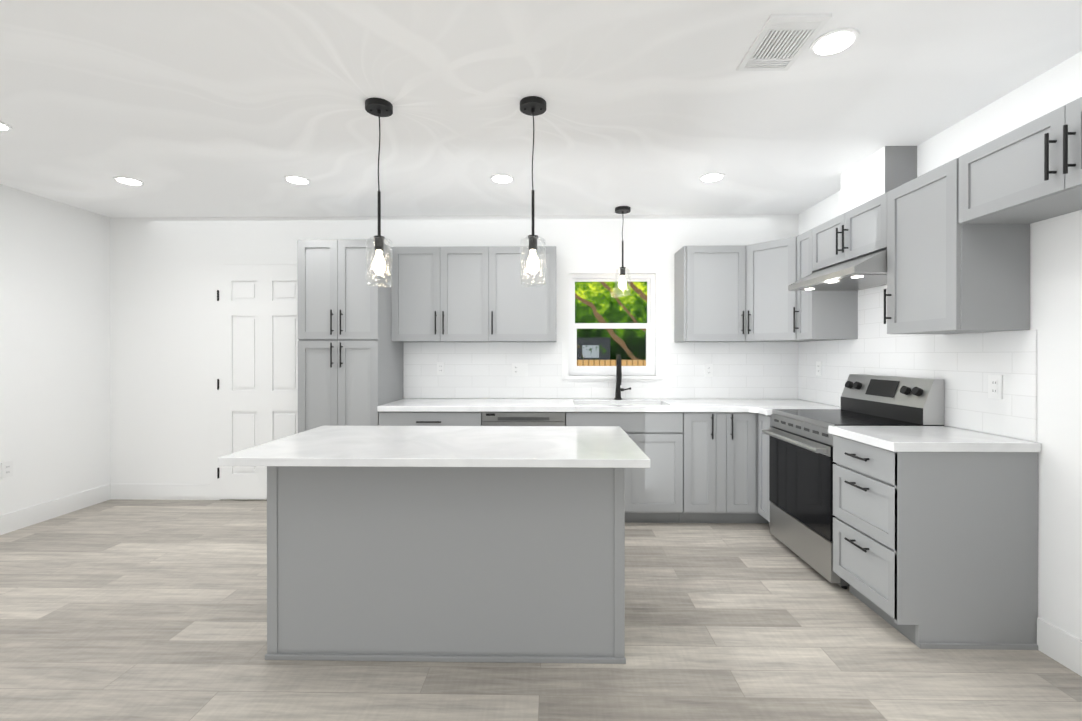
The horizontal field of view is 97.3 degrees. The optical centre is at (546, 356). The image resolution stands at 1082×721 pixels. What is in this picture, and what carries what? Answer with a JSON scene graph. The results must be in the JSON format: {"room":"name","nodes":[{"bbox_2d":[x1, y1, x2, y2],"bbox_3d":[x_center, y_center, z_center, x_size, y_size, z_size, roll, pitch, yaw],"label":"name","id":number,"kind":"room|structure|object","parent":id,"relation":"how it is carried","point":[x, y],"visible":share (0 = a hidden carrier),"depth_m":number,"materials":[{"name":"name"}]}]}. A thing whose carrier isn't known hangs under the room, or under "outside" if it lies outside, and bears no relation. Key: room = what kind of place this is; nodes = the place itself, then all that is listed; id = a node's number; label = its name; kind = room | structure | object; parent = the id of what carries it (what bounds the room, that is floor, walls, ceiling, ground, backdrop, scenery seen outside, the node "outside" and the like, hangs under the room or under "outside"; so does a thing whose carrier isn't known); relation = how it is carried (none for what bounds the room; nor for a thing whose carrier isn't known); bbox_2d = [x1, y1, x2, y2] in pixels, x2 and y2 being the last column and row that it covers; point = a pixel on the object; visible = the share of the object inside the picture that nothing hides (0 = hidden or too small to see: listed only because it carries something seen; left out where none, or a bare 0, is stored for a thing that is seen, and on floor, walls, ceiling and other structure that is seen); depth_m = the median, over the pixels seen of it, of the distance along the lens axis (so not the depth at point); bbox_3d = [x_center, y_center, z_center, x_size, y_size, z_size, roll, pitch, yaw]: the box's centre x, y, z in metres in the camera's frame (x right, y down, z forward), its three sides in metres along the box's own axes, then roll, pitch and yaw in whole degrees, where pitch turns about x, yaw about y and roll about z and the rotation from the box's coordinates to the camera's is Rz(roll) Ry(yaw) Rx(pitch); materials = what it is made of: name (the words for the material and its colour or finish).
{"room":"kitchen","nodes":[
{"label":"kitchen","id":0,"kind":"room"},
{"bbox_2d":[0,184,110,514],"bbox_3d":[-4.097,0.029,0.955,0.150,2.557,6.750,0,0,1],"label":"wall","id":1,"kind":"structure","parent":0,"point":[54,350],"depth_m":3.83,"materials":[{"name":"white paint"}]},
{"bbox_2d":[1,461,12,477],"bbox_3d":[-3.973,0.834,3.510,0.008,0.115,0.070,0,0,1],"label":"electrical outlet","id":2,"kind":"object","parent":1,"relation":"attached to","point":[6,469],"visible":1,"depth_m":3.50,"materials":[{"name":"white plastic"}]},
{"bbox_2d":[0,484,111,534],"bbox_3d":[-4.015,1.237,0.956,0.013,0.140,6.749,0,0,1],"label":"baseboard","id":3,"kind":"structure","parent":1,"relation":"attached to","point":[9,522],"depth_m":3.82,"materials":[{"name":"white wood"}]},
{"bbox_2d":[110,214,798,499],"bbox_3d":[-0.863,0.018,4.349,6.500,2.557,0.150,0,0,1],"label":"wall","id":4,"kind":"structure","parent":0,"point":[159,350],"depth_m":4.31,"materials":[{"name":"white paint"}]},
{"bbox_2d":[112,484,209,499],"bbox_3d":[-3.485,1.227,4.316,0.896,0.140,0.013,0,0,1],"label":"baseboard","id":5,"kind":"structure","parent":4,"relation":"attached to","point":[119,491],"depth_m":4.31,"materials":[{"name":"white wood"}]},
{"bbox_2d":[209,255,298,499],"bbox_3d":[-2.527,0.191,4.254,1.020,2.212,0.095,0,0,1],"label":"interior door","id":6,"kind":"structure","parent":4,"relation":"in","point":[254,339],"depth_m":4.28,"materials":[{"name":"white wood"}]},
{"bbox_2d":[391,246,498,341],"bbox_3d":[-0.848,-0.519,4.106,0.872,0.786,0.324,0,0,1],"label":"upper cabinet","id":7,"kind":"object","parent":4,"relation":"attached to","point":[464,294],"depth_m":3.95,"materials":[{"name":"grey wood"}]},
{"bbox_2d":[499,246,555,341],"bbox_3d":[-0.222,-0.519,4.095,0.619,0.786,0.324,0,0,1],"label":"upper cabinet","id":8,"kind":"object","parent":4,"relation":"attached to","point":[526,314],"depth_m":3.94,"materials":[{"name":"grey wood"}]},
{"bbox_2d":[404,342,795,398],"bbox_3d":[0.480,0.125,4.246,3.509,0.500,0.008,0,0,1],"label":"tile backsplash","id":9,"kind":"structure","parent":4,"relation":"attached to","point":[741,370],"depth_m":4.25,"materials":[{"name":"white tile"}]},
{"bbox_2d":[437,362,444,374],"bbox_3d":[-0.945,0.107,4.263,0.070,0.115,0.008,0,0,1],"label":"electrical outlet","id":10,"kind":"object","parent":9,"relation":"attached to","point":[440,368],"visible":1,"depth_m":4.26,"materials":[{"name":"white plastic"}]},
{"bbox_2d":[512,363,527,375],"bbox_3d":[-0.234,0.117,4.248,0.140,0.115,0.013,0,0,1],"label":"outlet","id":11,"kind":"object","parent":9,"relation":"attached to","point":[519,369],"visible":1,"depth_m":4.25,"materials":[{"name":"white plastic"}]},
{"bbox_2d":[705,364,712,376],"bbox_3d":[1.442,0.122,4.222,0.070,0.115,0.008,0,0,1],"label":"electrical outlet","id":12,"kind":"object","parent":9,"relation":"attached to","point":[708,370],"visible":1,"depth_m":4.22,"materials":[{"name":"white plastic"}]},
{"bbox_2d":[565,274,660,380],"bbox_3d":[0.591,-0.260,4.290,0.850,0.965,0.142,0,0,1],"label":"window","id":13,"kind":"structure","parent":4,"relation":"in","point":[649,367],"depth_m":4.30,"materials":[{"name":"white plastic"}]},
{"bbox_2d":[674,245,745,341],"bbox_3d":[1.389,-0.519,4.048,0.503,0.785,0.362,0,0,1],"label":"upper cabinet","id":14,"kind":"object","parent":4,"relation":"attached to","point":[709,293],"visible":1,"depth_m":3.91,"materials":[{"name":"grey wood"}]},
{"bbox_2d":[740,237,827,341],"bbox_3d":[1.928,-0.518,3.913,0.593,0.785,0.613,0,0,1],"label":"upper cabinet","id":15,"kind":"object","parent":4,"relation":"attached to","point":[771,267],"visible":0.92,"depth_m":3.75,"materials":[{"name":"grey wood"}]},
{"bbox_2d":[0,499,1081,720],"bbox_3d":[-0.922,1.332,0.904,6.500,0.050,7.050,0,0,1],"label":"floor","id":16,"kind":"structure","parent":0,"point":[129,610],"depth_m":2.08,"materials":[{"name":"plastic"}]},
{"bbox_2d":[297,239,402,432],"bbox_3d":[-1.600,0.197,3.954,0.624,2.203,0.657,0,0,1],"label":"pantry cabinet","id":17,"kind":"object","parent":16,"relation":"on","point":[350,362],"visible":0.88,"depth_m":3.67,"materials":[{"name":"grey wood"}]},
{"bbox_2d":[379,412,481,425],"bbox_3d":[-0.887,0.860,3.963,0.792,0.876,0.618,0,0,1],"label":"base cabinet","id":18,"kind":"object","parent":16,"relation":"on","point":[385,418],"depth_m":3.65,"materials":[{"name":"grey wood"}]},
{"bbox_2d":[377,398,833,412],"bbox_3d":[0.470,0.399,3.900,3.510,0.042,0.698,0,0,1],"label":"countertop","id":19,"kind":"structure","parent":18,"relation":"on","point":[406,404],"depth_m":3.67,"materials":[{"name":"white stone"}]},
{"bbox_2d":[614,354,630,399],"bbox_3d":[0.667,0.179,4.088,0.153,0.395,0.216,0,0,1],"label":"faucet","id":20,"kind":"object","parent":19,"relation":"on","point":[619,389],"visible":1,"depth_m":4.04,"materials":[{"name":"black metal"}]},
{"bbox_2d":[265,466,625,663],"bbox_3d":[-0.430,0.865,2.351,1.547,0.876,0.645,0,0,1],"label":"kitchen island","id":21,"kind":"object","parent":16,"relation":"on","point":[501,544],"depth_m":2.04,"materials":[{"name":"grey wood"}]},
{"bbox_2d":[218,426,649,469],"bbox_3d":[-0.433,0.410,2.261,1.680,0.033,0.846,0,0,1],"label":"island countertop","id":22,"kind":"structure","parent":21,"relation":"on","point":[416,447],"depth_m":2.04,"materials":[{"name":"white stone"}]},
{"bbox_2d":[482,412,564,425],"bbox_3d":[-0.168,0.863,3.922,0.636,0.870,0.576,0,0,1],"label":"dishwasher","id":23,"kind":"object","parent":16,"relation":"on","point":[523,418],"visible":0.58,"depth_m":3.64,"materials":[{"name":"silver metal"}]},
{"bbox_2d":[655,412,726,522],"bbox_3d":[1.178,0.860,3.927,0.386,0.876,0.618,0,0,1],"label":"base cabinet","id":24,"kind":"object","parent":16,"relation":"on","point":[703,468],"depth_m":3.62,"materials":[{"name":"grey wood"}]},
{"bbox_2d":[727,412,758,522],"bbox_3d":[1.445,0.860,3.923,0.297,0.876,0.618,0,0,1],"label":"base cabinet","id":25,"kind":"object","parent":16,"relation":"on","point":[742,427],"depth_m":3.62,"materials":[{"name":"grey wood"}]},
{"bbox_2d":[759,514,768,522],"bbox_3d":[1.880,0.860,3.915,0.689,0.876,0.618,0,0,1],"label":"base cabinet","id":26,"kind":"object","parent":16,"relation":"on","point":[761,519],"depth_m":3.70,"materials":[{"name":"grey wood"}]},
{"bbox_2d":[758,413,772,527],"bbox_3d":[1.908,0.861,3.507,0.618,0.876,0.229,0,0,1],"label":"base cabinet","id":27,"kind":"object","parent":16,"relation":"on","point":[764,421],"depth_m":3.53,"materials":[{"name":"grey wood"}]},
{"bbox_2d":[753,406,840,414],"bbox_3d":[1.888,0.401,3.473,0.660,0.042,0.165,0,0,1],"label":"countertop","id":28,"kind":"structure","parent":27,"relation":"on","point":[765,410],"depth_m":3.53,"materials":[{"name":"white stone"}]},
{"bbox_2d":[762,374,943,588],"bbox_3d":[1.858,0.714,3.010,0.688,1.175,0.754,0,0,1],"label":"range","id":29,"kind":"object","parent":16,"relation":"on","point":[801,462],"visible":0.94,"depth_m":2.90,"materials":[{"name":"silver metal"}]},
{"bbox_2d":[833,435,1037,649],"bbox_3d":[1.889,0.864,2.378,0.618,0.876,0.497,0,0,1],"label":"base cabinet","id":30,"kind":"object","parent":16,"relation":"on","point":[935,550],"depth_m":2.13,"materials":[{"name":"grey wood"}]},
{"bbox_2d":[828,426,1040,451],"bbox_3d":[1.876,0.404,2.370,0.646,0.042,0.509,0,0,1],"label":"countertop","id":31,"kind":"structure","parent":30,"relation":"on","point":[921,439],"depth_m":2.22,"materials":[{"name":"white stone"}]},
{"bbox_2d":[0,0,1081,217],"bbox_3d":[-0.922,-1.300,0.896,6.500,0.100,7.050,0,0,1],"label":"ceiling","id":32,"kind":"structure","parent":0,"point":[210,108],"depth_m":2.31,"materials":[{"name":"paint"}]},
{"bbox_2d":[0,121,12,131],"bbox_3d":[-2.994,-1.250,2.557,0.170,0.008,0.170,0,0,1],"label":"recessed light","id":33,"kind":"object","parent":32,"relation":"in","point":[5,127],"visible":0.94,"depth_m":2.59,"materials":[{"name":"white"}]},
{"bbox_2d":[113,176,144,185],"bbox_3d":[-2.984,-1.252,3.405,0.170,0.008,0.170,0,0,1],"label":"recessed light","id":34,"kind":"object","parent":32,"relation":"in","point":[128,181],"visible":0.98,"depth_m":3.40,"materials":[{"name":"white plastic"}]},
{"bbox_2d":[284,175,310,184],"bbox_3d":[-1.768,-1.252,3.384,0.170,0.008,0.170,0,0,1],"label":"recessed light","id":35,"kind":"object","parent":32,"relation":"in","point":[296,179],"visible":0.94,"depth_m":3.36,"materials":[{"name":"white plastic"}]},
{"bbox_2d":[365,98,392,287],"bbox_3d":[-0.832,-0.802,2.371,0.132,0.901,0.132,0,0,1],"label":"pendant light","id":36,"kind":"object","parent":32,"relation":"hanging from","point":[379,107],"visible":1,"depth_m":2.36,"materials":[{"name":"black"}]},
{"bbox_2d":[490,174,513,183],"bbox_3d":[-0.310,-1.252,3.359,0.170,0.008,0.170,0,0,1],"label":"recessed light","id":37,"kind":"object","parent":32,"relation":"in","point":[501,178],"visible":0.9,"depth_m":3.34,"materials":[{"name":"white plastic"}]},
{"bbox_2d":[520,96,545,286],"bbox_3d":[-0.065,-0.802,2.358,0.132,0.901,0.132,0,0,1],"label":"pendant light","id":38,"kind":"object","parent":32,"relation":"hanging from","point":[533,106],"visible":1,"depth_m":2.34,"materials":[{"name":"black"}]},
{"bbox_2d":[615,206,630,295],"bbox_3d":[0.650,-0.888,4.046,0.132,0.741,0.132,0,0,1],"label":"pendant light","id":39,"kind":"object","parent":32,"relation":"hanging from","point":[622,210],"visible":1,"depth_m":4.03,"materials":[{"name":"black"}]},
{"bbox_2d":[699,172,724,181],"bbox_3d":[1.160,-1.252,3.334,0.170,0.008,0.170,0,0,1],"label":"recessed light","id":40,"kind":"object","parent":32,"relation":"in","point":[713,177],"visible":0.94,"depth_m":3.32,"materials":[{"name":"white"}]},
{"bbox_2d":[737,13,831,70],"bbox_3d":[0.935,-1.246,1.904,0.220,0.012,0.330,0,0,1],"label":"ceiling vent","id":41,"kind":"object","parent":32,"relation":"in","point":[781,42],"visible":1,"depth_m":1.88,"materials":[{"name":"white metal"}]},
{"bbox_2d":[810,27,858,56],"bbox_3d":[1.146,-1.248,1.896,0.170,0.008,0.170,0,0,1],"label":"recessed light","id":42,"kind":"object","parent":32,"relation":"in","point":[834,42],"visible":1,"depth_m":1.89,"materials":[{"name":"white"}]},
{"bbox_2d":[841,146,916,213],"bbox_3d":[2.120,-1.084,3.060,0.190,0.345,0.440,0,0,1],"label":"duct cover","id":43,"kind":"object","parent":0,"point":[883,170],"depth_m":2.91,"materials":[{"name":"white paint"}]},
{"bbox_2d":[798,51,1081,639],"bbox_3d":[1.957,0.029,0.850,0.740,2.557,6.750,0,0,1],"label":"wall","id":44,"kind":"structure","parent":0,"point":[1056,283],"depth_m":2.06,"materials":[{"name":"white paint"}]},
{"bbox_2d":[793,229,857,339],"bbox_3d":[2.056,-0.517,3.494,0.324,0.786,0.222,0,0,1],"label":"upper cabinet","id":45,"kind":"object","parent":44,"relation":"attached to","point":[820,315],"depth_m":3.39,"materials":[{"name":"grey wood"}]},
{"bbox_2d":[813,193,884,272],"bbox_3d":[2.047,-0.756,3.002,0.324,0.304,0.760,0,0,1],"label":"upper cabinet","id":46,"kind":"object","parent":44,"relation":"attached to","point":[858,232],"depth_m":2.95,"materials":[{"name":"grey wood"}]},
{"bbox_2d":[788,249,886,290],"bbox_3d":[1.957,-0.529,3.004,0.490,0.142,0.752,0,0,1],"label":"range hood","id":47,"kind":"object","parent":46,"relation":"attached to","point":[865,272],"visible":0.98,"depth_m":2.90,"materials":[{"name":"silver metal"}]},
{"bbox_2d":[796,285,1036,441],"bbox_3d":[2.213,-0.041,3.166,0.008,0.840,2.070,0,0,1],"label":"tile backsplash","id":48,"kind":"structure","parent":44,"relation":"attached to","point":[963,366],"depth_m":2.60,"materials":[{"name":"white tile"}]},
{"bbox_2d":[816,361,821,375],"bbox_3d":[2.216,0.099,3.872,0.008,0.115,0.070,0,0,1],"label":"electrical outlet","id":49,"kind":"object","parent":48,"relation":"attached to","point":[818,368],"visible":1,"depth_m":3.86,"materials":[{"name":"white plastic"}]},
{"bbox_2d":[988,375,1002,398],"bbox_3d":[2.189,0.148,2.322,0.008,0.115,0.070,0,0,1],"label":"electrical outlet","id":50,"kind":"object","parent":48,"relation":"attached to","point":[995,386],"visible":1,"depth_m":2.32,"materials":[{"name":"white plastic"}]},
{"bbox_2d":[881,158,1029,333],"bbox_3d":[2.037,-0.514,2.393,0.324,0.786,0.460,0,0,1],"label":"upper cabinet","id":51,"kind":"object","parent":44,"relation":"attached to","point":[952,237],"depth_m":2.23,"materials":[{"name":"grey wood"}]},
{"bbox_2d":[957,97,1081,224],"bbox_3d":[2.025,-0.753,1.707,0.324,0.304,0.910,0,0,1],"label":"upper cabinet","id":52,"kind":"object","parent":44,"relation":"attached to","point":[1031,173],"depth_m":1.89,"materials":[{"name":"grey wood"}]},
{"bbox_2d":[1037,618,1081,675],"bbox_3d":[2.186,1.235,1.748,0.013,0.140,0.744,0,0,1],"label":"baseboard","id":53,"kind":"structure","parent":44,"relation":"attached to","point":[1060,646],"depth_m":2.02,"materials":[{"name":"white"}]},
{"label":"outside","id":54,"kind":"structure","parent":0,"visible":0},
{"bbox_2d":[575,282,646,365],"bbox_3d":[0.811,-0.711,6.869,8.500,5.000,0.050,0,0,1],"label":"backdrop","id":55,"kind":"structure","parent":54,"point":[590,297],"depth_m":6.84,"materials":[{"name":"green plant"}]}
]}

